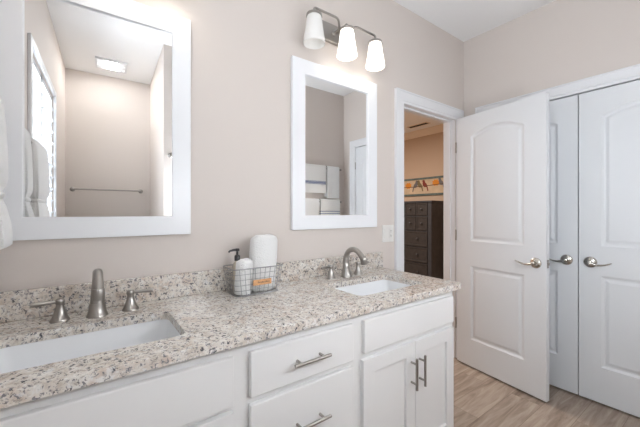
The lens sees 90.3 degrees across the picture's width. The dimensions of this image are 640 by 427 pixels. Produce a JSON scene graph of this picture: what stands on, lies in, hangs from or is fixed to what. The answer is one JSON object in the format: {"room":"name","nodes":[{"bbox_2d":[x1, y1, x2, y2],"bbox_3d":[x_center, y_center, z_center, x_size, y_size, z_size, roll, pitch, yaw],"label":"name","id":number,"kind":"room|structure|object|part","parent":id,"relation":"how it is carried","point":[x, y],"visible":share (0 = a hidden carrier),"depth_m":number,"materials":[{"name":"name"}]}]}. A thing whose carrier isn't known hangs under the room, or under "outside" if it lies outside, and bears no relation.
{"room":"bathroom","nodes":[
{"label":"bathroom","id":0,"kind":"room"},
{"bbox_2d":[0,0,463,357],"bbox_3d":[0.954,-0.131,2.658,5.515,2.766,0.106,0,0,-36],"label":"wall","id":1,"kind":"structure","parent":0,"point":[242,51],"depth_m":1.64,"materials":[{"name":"beige paint"}]},
{"bbox_2d":[0,0,190,240],"bbox_3d":[-0.847,-0.385,1.253,0.642,0.962,0.023,0,0,-36],"label":"framed mirror","id":2,"kind":"object","parent":1,"relation":"attached to","point":[95,95],"visible":1,"depth_m":1.23,"materials":[{"name":"mirror"}]},
{"bbox_3d":[-0.844,-0.384,1.256,0.478,0.798,0.003,0,0,-35],"label":"glass","id":3,"kind":"part","parent":2,"relation":"part of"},
{"bbox_2d":[0,252,382,322],"bbox_3d":[-0.352,0.321,1.617,1.933,0.102,0.020,0,0,-36],"label":"backsplash","id":4,"kind":"structure","parent":1,"relation":"attached to","point":[14,305],"depth_m":1.34,"materials":[{"name":"stone"}]},
{"bbox_2d":[291,55,376,229],"bbox_3d":[0.110,-0.385,1.956,0.664,0.962,0.023,0,0,-36],"label":"framed mirror","id":5,"kind":"object","parent":1,"relation":"attached to","point":[334,112],"visible":1,"depth_m":1.93,"materials":[{"name":"white paint"}]},
{"bbox_3d":[0.111,-0.384,1.957,0.495,0.798,0.002,0,0,-36],"label":"glass","id":6,"kind":"part","parent":5,"relation":"part of","materials":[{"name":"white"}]},
{"bbox_2d":[303,7,384,70],"bbox_3d":[0.145,-1.027,1.892,0.593,0.218,0.168,0,0,-36],"label":"vanity light","id":7,"kind":"object","parent":1,"relation":"attached to","point":[318,31],"visible":1,"depth_m":1.84,"materials":[{"name":"white glass"}]},
{"bbox_3d":[-0.031,-0.992,1.734,0.121,0.148,0.121,0,0,-36],"label":"lamp shade","id":8,"kind":"part","parent":7,"relation":"part of","materials":[{"name":"white glass"}]},
{"bbox_3d":[0.054,-1.097,1.816,0.074,0.056,0.243,0,0,31],"label":"arm","id":9,"kind":"part","parent":7,"relation":"part of","materials":[{"name":"silver metal"}]},
{"bbox_3d":[0.159,-0.992,1.873,0.121,0.148,0.121,0,0,-36],"label":"lamp shade","id":10,"kind":"part","parent":7,"relation":"part of","materials":[{"name":"white glass"}]},
{"bbox_3d":[0.245,-1.097,1.956,0.243,0.056,0.074,0,0,-14],"label":"arm","id":11,"kind":"part","parent":7,"relation":"part of","materials":[{"name":"silver metal"}]},
{"bbox_3d":[0.349,-0.992,2.013,0.121,0.148,0.121,0,0,-36],"label":"lamp shade","id":12,"kind":"part","parent":7,"relation":"part of","materials":[{"name":"white glass"}]},
{"bbox_2d":[382,225,393,241],"bbox_3d":[0.478,0.146,2.236,0.116,0.119,0.009,0,0,-36],"label":"switch plate","id":13,"kind":"object","parent":1,"relation":"attached to","point":[387,230],"visible":1,"depth_m":2.23,"materials":[{"name":"white plastic"}]},
{"bbox_2d":[394,87,463,357],"bbox_3d":[0.897,0.180,2.536,0.888,2.144,0.021,0,0,-36],"label":"trim","id":14,"kind":"structure","parent":1,"relation":"attached to","point":[402,97],"depth_m":2.30,"materials":[{"name":"white paint"}]},
{"bbox_2d":[404,105,454,357],"bbox_3d":[0.853,0.224,2.586,0.695,2.056,0.110,0,0,-36],"label":"trim","id":15,"kind":"structure","parent":1,"relation":"attached to","point":[448,124],"depth_m":2.77,"materials":[{"name":"white paint"}]},
{"bbox_2d":[455,92,549,401],"bbox_3d":[1.332,0.226,2.396,0.138,2.028,0.708,0,0,-28],"label":"door","id":16,"kind":"structure","parent":1,"relation":"in","point":[503,264],"depth_m":2.32,"materials":[{"name":"white paint"}]},
{"bbox_3d":[1.389,0.342,2.172,0.020,0.029,0.118,0,0,-26],"label":"lever","id":17,"kind":"part","parent":16,"relation":"part of","materials":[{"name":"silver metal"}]},
{"bbox_2d":[228,248,239,289],"bbox_3d":[-0.398,0.267,1.486,0.068,0.200,0.042,0,0,-36],"label":"soap dispenser","id":18,"kind":"object","parent":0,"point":[236,257],"visible":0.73,"depth_m":1.48,"materials":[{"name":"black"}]},
{"bbox_2d":[233,261,236,289],"bbox_3d":[-0.388,0.293,1.494,0.042,0.147,0.042,0,0,-36],"label":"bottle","id":19,"kind":"object","parent":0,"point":[234,264],"depth_m":1.48,"materials":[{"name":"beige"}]},
{"bbox_2d":[404,132,442,200],"bbox_3d":[1.982,-0.131,5.832,0.100,2.766,3.794,0,0,-36],"label":"wall","id":20,"kind":"structure","parent":0,"point":[423,156],"depth_m":5.84,"materials":[{"name":"beige paint"}]},
{"bbox_2d":[404,176,442,196],"bbox_3d":[1.837,-0.478,5.920,0.026,0.330,1.120,0,0,-36],"label":"picture","id":21,"kind":"object","parent":20,"relation":"attached to","point":[424,186],"visible":0.84,"depth_m":5.82,"materials":[{"name":"multicoloured paper"}]},
{"bbox_2d":[404,124,442,140],"bbox_3d":[1.930,-1.459,5.734,0.100,0.110,3.690,0,0,-36],"label":"trim","id":22,"kind":"structure","parent":20,"relation":"attached to","point":[438,128],"depth_m":5.79,"materials":[{"name":"beige paint"}]},
{"bbox_2d":[393,0,554,132],"bbox_3d":[0.688,-1.554,3.079,5.645,0.080,6.900,0,0,-36],"label":"ceiling","id":23,"kind":"structure","parent":0,"point":[465,20],"depth_m":2.43,"materials":[{"name":"white paint"}]},
{"bbox_2d":[407,122,430,127],"bbox_3d":[1.696,-1.508,5.494,0.120,0.012,0.400,0,0,-36],"label":"ceiling vent","id":24,"kind":"object","parent":23,"relation":"in","point":[423,123],"visible":1,"depth_m":5.49,"materials":[{"name":"beige paint"}]},
{"bbox_2d":[454,358,639,426],"bbox_3d":[0.688,1.292,3.079,5.645,0.080,6.900,0,0,-36],"label":"floor","id":25,"kind":"structure","parent":0,"point":[481,399],"depth_m":2.04,"materials":[{"name":"brown wood"}]},
{"bbox_2d":[0,291,453,426],"bbox_3d":[-0.199,0.827,1.349,1.860,0.850,0.629,0,0,-36],"label":"vanity cabinet","id":26,"kind":"object","parent":25,"relation":"on","point":[392,366],"visible":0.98,"depth_m":1.11,"materials":[{"name":"white paint"}]},
{"bbox_3d":[-0.394,0.874,0.875,0.320,0.540,0.020,0,0,-36],"label":"door","id":27,"kind":"part","parent":26,"relation":"part of","materials":[{"name":"white paint"}]},
{"bbox_2d":[0,252,460,408],"bbox_3d":[-0.177,0.336,1.379,1.933,0.132,0.610,0,0,-36],"label":"countertop","id":28,"kind":"structure","parent":26,"relation":"on","point":[208,319],"depth_m":1.15,"materials":[{"name":"stone"}]},
{"bbox_2d":[0,319,179,373],"bbox_3d":[-0.681,0.481,0.956,0.501,0.158,0.326,0,0,-36],"label":"undermount sink","id":29,"kind":"object","parent":28,"relation":"in","point":[24,356],"visible":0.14,"depth_m":1.05,"materials":[{"name":"white ceramic"}]},
{"bbox_2d":[29,268,152,322],"bbox_3d":[-0.805,0.283,1.152,0.276,0.178,0.252,0,0,6],"label":"widespread faucet","id":30,"kind":"object","parent":28,"relation":"on","point":[97,306],"visible":1,"depth_m":1.10,"materials":[{"name":"silver metal"}]},
{"bbox_3d":[-0.924,0.305,1.071,0.017,0.017,0.079,0,0,45],"label":"lever","id":31,"kind":"part","parent":30,"relation":"part of","materials":[{"name":"silver metal"}]},
{"bbox_3d":[-0.897,0.334,1.100,0.058,0.076,0.058,0,0,-36],"label":"handle","id":32,"kind":"part","parent":30,"relation":"part of","materials":[{"name":"silver metal"}]},
{"bbox_3d":[-0.765,0.283,1.097,0.049,0.178,0.186,0,0,-36],"label":"spout","id":33,"kind":"part","parent":30,"relation":"part of","materials":[{"name":"silver metal"}]},
{"bbox_3d":[-0.806,0.348,1.152,0.068,0.048,0.068,0,0,-36],"label":"spout","id":34,"kind":"part","parent":30,"relation":"part of","materials":[{"name":"silver metal"}]},
{"bbox_3d":[-0.728,0.334,1.224,0.058,0.076,0.058,0,0,-36],"label":"handle","id":35,"kind":"part","parent":30,"relation":"part of","materials":[{"name":"silver metal"}]},
{"bbox_3d":[-0.693,0.305,1.241,0.079,0.017,0.017,0,0,-27],"label":"lever","id":36,"kind":"part","parent":30,"relation":"part of","materials":[{"name":"silver metal"}]},
{"bbox_2d":[223,263,282,296],"bbox_3d":[-0.313,0.308,1.499,0.254,0.125,0.155,0,0,-36],"label":"wire basket","id":37,"kind":"object","parent":28,"relation":"on","point":[268,281],"visible":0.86,"depth_m":1.45,"materials":[{"name":"silver metal"}]},
{"bbox_2d":[234,258,252,294],"bbox_3d":[-0.347,0.289,1.448,0.083,0.156,0.080,0,0,-36],"label":"rolled towel","id":38,"kind":"object","parent":37,"relation":"in","point":[245,263],"visible":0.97,"depth_m":1.42,"materials":[{"name":"white fabric"}]},
{"bbox_2d":[249,234,277,291],"bbox_3d":[-0.278,0.237,1.534,0.152,0.260,0.110,0,0,-36],"label":"rolled towel","id":39,"kind":"object","parent":37,"relation":"in","point":[263,248],"visible":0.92,"depth_m":1.49,"materials":[{"name":"white fabric"}]},
{"bbox_2d":[321,247,368,278],"bbox_3d":[0.154,0.283,1.856,0.276,0.178,0.252,0,0,6],"label":"widespread faucet","id":40,"kind":"object","parent":28,"relation":"on","point":[346,272],"visible":1,"depth_m":1.83,"materials":[{"name":"silver metal"}]},
{"bbox_3d":[0.062,0.334,1.804,0.058,0.076,0.058,0,0,-36],"label":"handle","id":41,"kind":"part","parent":40,"relation":"part of","materials":[{"name":"silver metal"}]},
{"bbox_3d":[0.153,0.348,1.857,0.068,0.048,0.068,0,0,-36],"label":"spout","id":42,"kind":"part","parent":40,"relation":"part of","materials":[{"name":"silver metal"}]},
{"bbox_3d":[0.194,0.283,1.802,0.049,0.178,0.186,0,0,-36],"label":"spout","id":43,"kind":"part","parent":40,"relation":"part of","materials":[{"name":"silver metal"}]},
{"bbox_3d":[0.231,0.334,1.929,0.058,0.076,0.058,0,0,-36],"label":"handle","id":44,"kind":"part","parent":40,"relation":"part of","materials":[{"name":"silver metal"}]},
{"bbox_2d":[335,280,411,295],"bbox_3d":[0.286,0.481,1.667,0.501,0.158,0.318,0,0,-36],"label":"undermount sink","id":45,"kind":"object","parent":28,"relation":"in","point":[368,288],"visible":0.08,"depth_m":1.84,"materials":[{"name":"white ceramic"}]},
{"bbox_3d":[-0.047,0.727,1.130,0.432,0.246,0.020,0,0,-36],"label":"drawer","id":46,"kind":"part","parent":26,"relation":"part of","materials":[{"name":"white paint"}]},
{"bbox_3d":[-0.047,0.509,1.130,0.432,0.146,0.020,0,0,-36],"label":"drawer","id":47,"kind":"part","parent":26,"relation":"part of","materials":[{"name":"white paint"}]},
{"bbox_3d":[-0.028,0.509,1.108,0.150,0.012,0.038,0,0,-36],"label":"handle","id":48,"kind":"part","parent":26,"relation":"part of","materials":[{"name":"silver metal"}]},
{"bbox_3d":[-0.028,0.727,1.108,0.150,0.012,0.038,0,0,-36],"label":"handle","id":49,"kind":"part","parent":26,"relation":"part of","materials":[{"name":"silver metal"}]},
{"bbox_3d":[0.302,0.871,1.387,0.330,0.547,0.020,0,0,-36],"label":"door","id":50,"kind":"part","parent":26,"relation":"part of","materials":[{"name":"white paint"}]},
{"bbox_3d":[0.429,0.730,1.444,0.012,0.141,0.038,0,0,-36],"label":"handle","id":51,"kind":"part","parent":26,"relation":"part of","materials":[{"name":"silver metal"}]},
{"bbox_3d":[0.478,0.730,1.480,0.012,0.141,0.038,0,0,-36],"label":"handle","id":52,"kind":"part","parent":26,"relation":"part of","materials":[{"name":"silver metal"}]},
{"bbox_3d":[0.566,0.871,1.580,0.318,0.547,0.020,0,0,-36],"label":"door","id":53,"kind":"part","parent":26,"relation":"part of","materials":[{"name":"white paint"}]},
{"bbox_2d":[404,200,442,278],"bbox_3d":[1.737,0.527,5.620,0.515,1.450,0.865,0,0,-36],"label":"dresser","id":54,"kind":"object","parent":25,"relation":"on","point":[423,220],"visible":0.62,"depth_m":5.31,"materials":[{"name":"brown wood"}]},
{"bbox_3d":[1.562,0.180,5.492,0.018,0.225,0.218,0,0,-36],"label":"drawer","id":55,"kind":"part","parent":54,"relation":"part of","materials":[{"name":"brown wood"}]},
{"bbox_3d":[1.562,-0.058,5.492,0.018,0.200,0.218,0,0,-36],"label":"drawer","id":56,"kind":"part","parent":54,"relation":"part of","materials":[{"name":"brown wood"}]},
{"bbox_3d":[1.562,0.997,5.492,0.018,0.290,0.675,0,0,-36],"label":"drawer","id":57,"kind":"part","parent":54,"relation":"part of","materials":[{"name":"brown wood"}]},
{"bbox_3d":[1.562,0.707,5.492,0.018,0.240,0.675,0,0,-36],"label":"drawer","id":58,"kind":"part","parent":54,"relation":"part of","materials":[{"name":"brown wood"}]},
{"bbox_3d":[1.562,0.440,5.492,0.018,0.245,0.675,0,0,-36],"label":"drawer","id":59,"kind":"part","parent":54,"relation":"part of","materials":[{"name":"brown wood"}]},
{"bbox_3d":[1.697,0.180,5.308,0.018,0.225,0.218,0,0,-36],"label":"drawer","id":60,"kind":"part","parent":54,"relation":"part of","materials":[{"name":"brown wood"}]},
{"bbox_3d":[1.697,-0.058,5.308,0.018,0.200,0.218,0,0,-36],"label":"drawer","id":61,"kind":"part","parent":54,"relation":"part of","materials":[{"name":"brown wood"}]},
{"bbox_2d":[464,0,639,116],"bbox_3d":[1.838,-0.131,2.143,0.100,2.766,1.770,0,0,-36],"label":"wall","id":62,"kind":"structure","parent":0,"point":[559,42],"depth_m":2.30,"materials":[{"name":"beige paint"}]},
{"bbox_2d":[475,64,639,113],"bbox_3d":[1.749,0.179,2.162,0.021,2.147,1.404,0,0,-36],"label":"trim","id":63,"kind":"structure","parent":62,"relation":"attached to","point":[630,73],"depth_m":2.13,"materials":[{"name":"white paint"}]},
{"bbox_2d":[549,95,578,394],"bbox_3d":[1.567,0.218,2.415,0.087,2.044,0.617,0,0,-36],"label":"door","id":64,"kind":"structure","parent":62,"relation":"in","point":[564,112],"depth_m":2.24,"materials":[{"name":"white paint"}]},
{"bbox_3d":[1.655,0.332,2.244,0.020,0.029,0.118,0,0,-34],"label":"lever","id":65,"kind":"part","parent":64,"relation":"part of","materials":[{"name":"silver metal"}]},
{"bbox_2d":[550,79,639,100],"bbox_3d":[1.798,0.218,2.198,0.100,2.069,1.236,0,0,-36],"label":"trim","id":66,"kind":"structure","parent":62,"relation":"attached to","point":[637,79],"depth_m":2.11,"materials":[{"name":"white paint"}]},
{"bbox_2d":[579,80,639,416],"bbox_3d":[1.936,0.218,1.913,0.087,2.044,0.617,0,0,-36],"label":"door","id":67,"kind":"structure","parent":62,"relation":"in","point":[609,118],"depth_m":2.04,"materials":[{"name":"white paint"}]},
{"bbox_3d":[1.798,0.332,2.048,0.020,0.029,0.118,0,0,-39],"label":"lever","id":68,"kind":"part","parent":67,"relation":"part of","materials":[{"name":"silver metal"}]},
{"bbox_3d":[-0.817,-0.323,0.685,0.083,0.048,0.723,0,0,-36],"label":"towel bar","id":69,"kind":"object","parent":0,"visible":0},
{"bbox_2d":[0,99,12,249],"bbox_3d":[-0.947,-0.122,0.905,0.093,0.448,0.155,0,0,-36],"label":"bath towel","id":70,"kind":"object","parent":69,"relation":"hanging from","point":[6,235],"visible":1,"depth_m":0.92,"materials":[{"name":"white fabric"}]}
]}

